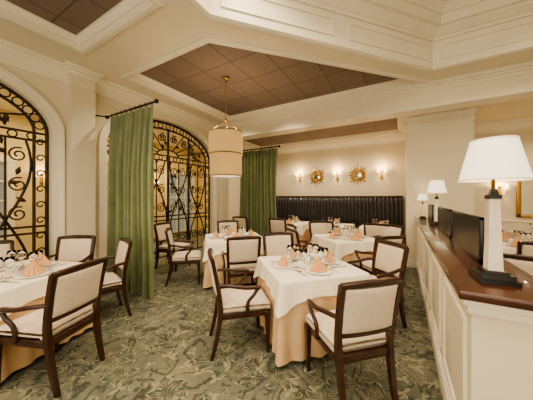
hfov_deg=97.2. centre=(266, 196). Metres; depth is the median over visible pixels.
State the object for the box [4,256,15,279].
wine glass
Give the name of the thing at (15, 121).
wall
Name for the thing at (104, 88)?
trim
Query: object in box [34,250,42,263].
wine glass
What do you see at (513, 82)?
ceiling beam
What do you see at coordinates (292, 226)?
dining chair
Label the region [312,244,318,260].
wine glass
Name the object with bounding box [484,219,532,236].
trim
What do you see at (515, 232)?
wine glass
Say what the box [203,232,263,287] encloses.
dining table
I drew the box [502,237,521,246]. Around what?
place setting
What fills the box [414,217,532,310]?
ledge
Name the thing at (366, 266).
dining chair
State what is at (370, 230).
dining chair
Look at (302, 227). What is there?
dining table
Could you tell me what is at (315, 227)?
dining chair
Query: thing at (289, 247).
wine glass
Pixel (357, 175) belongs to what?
sunburst mirror
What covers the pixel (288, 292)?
dining table
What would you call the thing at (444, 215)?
screen
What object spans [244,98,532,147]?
ceiling
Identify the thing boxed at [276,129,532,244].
wall
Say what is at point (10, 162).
window
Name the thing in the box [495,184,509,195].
wall sconce
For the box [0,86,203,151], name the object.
ceiling
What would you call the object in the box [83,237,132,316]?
dining chair
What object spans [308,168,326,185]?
sunburst mirror
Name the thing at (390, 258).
dining chair
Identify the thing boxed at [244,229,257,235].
place setting
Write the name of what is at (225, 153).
pendant lamp
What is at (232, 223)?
dining chair
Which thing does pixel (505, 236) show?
place setting
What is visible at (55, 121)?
trim
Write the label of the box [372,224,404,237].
dining chair
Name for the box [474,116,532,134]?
trim
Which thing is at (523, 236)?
wine glass
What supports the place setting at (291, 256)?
on the dining table at (288, 292)
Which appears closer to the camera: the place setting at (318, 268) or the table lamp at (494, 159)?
the table lamp at (494, 159)
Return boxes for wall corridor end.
[199,152,206,230]
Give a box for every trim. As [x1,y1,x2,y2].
[0,38,67,83]
[0,66,64,259]
[95,79,217,131]
[98,111,216,272]
[221,0,532,59]
[243,132,404,154]
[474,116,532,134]
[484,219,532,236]
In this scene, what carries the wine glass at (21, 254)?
on the dining table at (26, 291)
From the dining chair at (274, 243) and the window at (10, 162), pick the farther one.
the window at (10, 162)
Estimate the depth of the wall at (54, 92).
3.82 m
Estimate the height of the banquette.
1.535 m
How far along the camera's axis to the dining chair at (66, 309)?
1.84 m
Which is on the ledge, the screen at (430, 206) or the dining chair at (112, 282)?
the screen at (430, 206)
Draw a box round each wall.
[0,62,239,260]
[0,109,198,259]
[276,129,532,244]
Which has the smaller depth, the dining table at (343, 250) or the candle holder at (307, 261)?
the candle holder at (307, 261)
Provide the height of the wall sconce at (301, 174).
0.310 m
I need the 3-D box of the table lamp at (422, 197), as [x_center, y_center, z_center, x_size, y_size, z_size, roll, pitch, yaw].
[3.172,0.174,4.774,0.199,0.511,0.199,0,0,24]
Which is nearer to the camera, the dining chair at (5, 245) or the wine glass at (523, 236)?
the dining chair at (5, 245)
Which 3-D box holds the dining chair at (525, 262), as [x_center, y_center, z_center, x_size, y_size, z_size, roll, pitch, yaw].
[2.599,1.026,2.431,0.594,0.956,0.581,0,0,-42]
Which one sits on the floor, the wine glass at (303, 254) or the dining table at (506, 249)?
the dining table at (506, 249)
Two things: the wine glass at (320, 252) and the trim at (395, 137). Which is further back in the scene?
the trim at (395, 137)
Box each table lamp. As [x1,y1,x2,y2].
[417,193,428,217]
[426,180,446,224]
[458,135,532,287]
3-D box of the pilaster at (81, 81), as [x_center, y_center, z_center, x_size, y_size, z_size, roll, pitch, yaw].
[-3.067,-0.300,3.907,0.300,3.600,0.520,0,0,30]
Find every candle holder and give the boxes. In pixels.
[5,263,24,274]
[304,255,314,264]
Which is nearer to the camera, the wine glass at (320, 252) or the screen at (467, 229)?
the screen at (467, 229)
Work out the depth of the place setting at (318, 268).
2.33 m
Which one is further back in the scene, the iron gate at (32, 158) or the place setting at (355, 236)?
the place setting at (355, 236)
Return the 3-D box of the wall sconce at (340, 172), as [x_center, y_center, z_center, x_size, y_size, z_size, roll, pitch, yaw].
[2.225,-0.665,7.414,0.316,0.310,0.163,0,0,30]
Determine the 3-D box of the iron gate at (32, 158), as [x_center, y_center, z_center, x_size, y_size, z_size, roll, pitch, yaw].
[-4.159,-0.147,2.517,0.068,3.255,2.809,0,0,30]
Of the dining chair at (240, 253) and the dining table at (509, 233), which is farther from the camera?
the dining table at (509, 233)
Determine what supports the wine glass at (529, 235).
on the dining table at (506, 249)
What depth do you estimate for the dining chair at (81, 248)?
3.33 m
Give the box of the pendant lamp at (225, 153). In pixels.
[208,76,242,177]
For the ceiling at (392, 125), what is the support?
attached to the ceiling at (523, 107)
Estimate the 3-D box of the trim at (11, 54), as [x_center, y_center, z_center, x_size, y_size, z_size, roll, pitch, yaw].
[-4.279,-1.970,1.939,0.150,0.259,4.280,0,0,30]
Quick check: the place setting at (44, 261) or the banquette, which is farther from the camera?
the banquette
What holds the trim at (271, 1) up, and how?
attached to the ceiling at (433, 23)
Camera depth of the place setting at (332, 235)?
4.29 m
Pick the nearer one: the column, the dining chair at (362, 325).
the dining chair at (362, 325)
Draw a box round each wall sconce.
[36,172,44,184]
[295,173,302,181]
[332,171,341,180]
[376,168,387,178]
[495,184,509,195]
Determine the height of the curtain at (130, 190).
2.925 m
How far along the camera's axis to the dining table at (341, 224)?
6.18 m
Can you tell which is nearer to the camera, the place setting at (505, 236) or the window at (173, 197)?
the place setting at (505, 236)
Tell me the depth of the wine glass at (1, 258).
2.14 m
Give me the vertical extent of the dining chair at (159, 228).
0.956 m
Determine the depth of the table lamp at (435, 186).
3.57 m
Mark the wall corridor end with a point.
(201, 180)
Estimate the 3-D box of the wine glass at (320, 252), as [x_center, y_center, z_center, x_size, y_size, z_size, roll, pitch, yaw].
[0.579,0.652,2.503,0.076,0.195,0.076,0,0,30]
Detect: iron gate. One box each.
[0,82,48,259]
[107,120,209,259]
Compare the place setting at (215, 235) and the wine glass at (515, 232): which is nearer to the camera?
the wine glass at (515, 232)
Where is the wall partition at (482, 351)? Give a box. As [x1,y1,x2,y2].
[417,226,532,399]
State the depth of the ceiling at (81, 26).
2.83 m
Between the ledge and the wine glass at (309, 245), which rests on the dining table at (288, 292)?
the wine glass at (309, 245)
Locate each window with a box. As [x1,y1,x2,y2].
[0,155,17,240]
[164,170,194,232]
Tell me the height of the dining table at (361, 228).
0.750 m
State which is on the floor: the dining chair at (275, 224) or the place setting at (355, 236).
the dining chair at (275, 224)
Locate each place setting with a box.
[0,260,58,282]
[24,254,66,268]
[209,230,222,239]
[227,227,241,234]
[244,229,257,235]
[269,253,295,271]
[281,247,314,259]
[296,257,338,276]
[316,250,347,267]
[323,230,339,239]
[342,232,365,240]
[351,230,365,238]
[502,232,510,240]
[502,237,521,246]
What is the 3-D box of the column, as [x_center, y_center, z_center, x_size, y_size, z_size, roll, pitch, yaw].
[3.907,-0.225,5.487,1.300,3.450,1.790,0,0,30]
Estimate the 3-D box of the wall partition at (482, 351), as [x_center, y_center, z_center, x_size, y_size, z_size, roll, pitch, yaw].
[2.151,0.985,2.947,0.290,1.030,4.465,0,0,30]
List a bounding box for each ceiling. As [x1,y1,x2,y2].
[0,0,163,54]
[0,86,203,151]
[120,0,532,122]
[243,117,400,147]
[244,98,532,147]
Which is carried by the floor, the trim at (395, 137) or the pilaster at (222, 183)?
the pilaster at (222, 183)
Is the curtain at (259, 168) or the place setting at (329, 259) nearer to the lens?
the place setting at (329, 259)
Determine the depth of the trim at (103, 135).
4.31 m
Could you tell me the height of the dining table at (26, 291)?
0.750 m
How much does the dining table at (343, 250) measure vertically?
0.750 m
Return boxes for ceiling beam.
[217,61,532,139]
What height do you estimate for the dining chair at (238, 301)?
0.956 m
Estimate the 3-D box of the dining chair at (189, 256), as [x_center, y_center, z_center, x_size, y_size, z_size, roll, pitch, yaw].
[-1.478,1.026,4.187,0.594,0.956,0.581,0,0,-15]
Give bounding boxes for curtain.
[95,99,158,298]
[239,145,280,236]
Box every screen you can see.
[428,204,433,221]
[437,206,451,238]
[452,210,483,263]
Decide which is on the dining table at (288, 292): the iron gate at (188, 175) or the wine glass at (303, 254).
the wine glass at (303, 254)
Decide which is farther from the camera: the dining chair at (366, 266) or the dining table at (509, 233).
the dining table at (509, 233)
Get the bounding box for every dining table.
[0,260,92,381]
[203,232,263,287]
[253,253,370,366]
[286,220,309,249]
[310,233,386,277]
[335,223,354,232]
[359,225,403,235]
[502,241,515,258]
[505,230,532,240]
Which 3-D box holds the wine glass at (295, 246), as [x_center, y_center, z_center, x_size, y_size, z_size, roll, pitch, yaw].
[0.328,0.652,2.747,0.076,0.195,0.076,0,0,30]
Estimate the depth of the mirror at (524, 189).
5.36 m
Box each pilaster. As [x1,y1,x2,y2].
[63,61,103,259]
[217,178,227,221]
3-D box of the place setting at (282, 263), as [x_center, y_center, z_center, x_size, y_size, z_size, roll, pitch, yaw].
[0.179,0.674,2.565,0.270,0.150,0.394,0,0,-15]
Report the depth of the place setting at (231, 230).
4.71 m
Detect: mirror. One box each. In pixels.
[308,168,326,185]
[346,165,369,184]
[516,180,532,217]
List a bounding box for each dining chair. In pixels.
[0,240,19,261]
[0,257,107,397]
[46,235,95,261]
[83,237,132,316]
[154,222,190,271]
[165,227,200,286]
[207,248,270,360]
[217,220,237,232]
[221,236,260,288]
[232,216,253,232]
[262,232,293,255]
[268,218,285,231]
[285,224,296,231]
[286,227,321,253]
[304,277,403,399]
[308,221,330,241]
[314,220,333,233]
[347,239,409,328]
[352,235,405,274]
[363,223,389,236]
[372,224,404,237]
[503,253,532,275]
[516,241,532,259]
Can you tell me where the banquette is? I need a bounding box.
[276,196,402,226]
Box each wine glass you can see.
[0,257,3,279]
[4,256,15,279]
[6,250,16,257]
[16,249,26,267]
[28,251,38,261]
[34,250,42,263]
[287,245,292,261]
[292,244,297,261]
[294,248,300,267]
[300,250,307,269]
[307,243,312,259]
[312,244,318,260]
[317,248,324,258]
[322,247,327,266]
[339,227,343,238]
[513,230,518,237]
[520,233,526,240]
[526,233,531,240]
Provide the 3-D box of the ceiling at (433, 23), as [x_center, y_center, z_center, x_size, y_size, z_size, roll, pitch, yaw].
[0.410,-2.498,1.460,7.750,0.845,7.540,0,0,30]
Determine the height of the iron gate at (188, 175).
3.255 m
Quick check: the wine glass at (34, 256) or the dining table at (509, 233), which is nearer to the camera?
the wine glass at (34, 256)
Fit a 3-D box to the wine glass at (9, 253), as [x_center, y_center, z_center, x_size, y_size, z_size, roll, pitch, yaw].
[-2.644,0.652,2.437,0.076,0.195,0.076,0,0,30]
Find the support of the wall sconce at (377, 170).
attached to the wall at (391, 156)
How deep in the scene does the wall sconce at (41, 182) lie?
5.91 m
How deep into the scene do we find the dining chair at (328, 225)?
5.39 m
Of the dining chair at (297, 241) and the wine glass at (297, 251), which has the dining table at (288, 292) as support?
the wine glass at (297, 251)
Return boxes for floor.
[0,230,442,399]
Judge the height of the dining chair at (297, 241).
0.956 m
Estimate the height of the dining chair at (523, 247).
0.956 m
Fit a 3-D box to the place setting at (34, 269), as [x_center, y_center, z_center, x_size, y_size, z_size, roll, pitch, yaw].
[-2.232,0.674,2.240,0.270,0.150,0.394,0,0,10]
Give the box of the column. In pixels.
[402,106,478,267]
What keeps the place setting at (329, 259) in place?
on the dining table at (288, 292)
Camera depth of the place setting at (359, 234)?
4.41 m
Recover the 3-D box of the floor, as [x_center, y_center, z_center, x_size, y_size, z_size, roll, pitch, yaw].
[-0.395,1.550,3.115,12.600,0.100,10.600,0,0,30]
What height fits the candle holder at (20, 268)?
0.085 m
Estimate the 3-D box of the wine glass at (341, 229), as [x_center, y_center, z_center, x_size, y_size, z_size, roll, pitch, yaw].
[1.360,0.652,4.261,0.076,0.195,0.076,0,0,30]
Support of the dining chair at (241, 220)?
on the floor
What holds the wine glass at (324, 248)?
on the dining table at (288, 292)

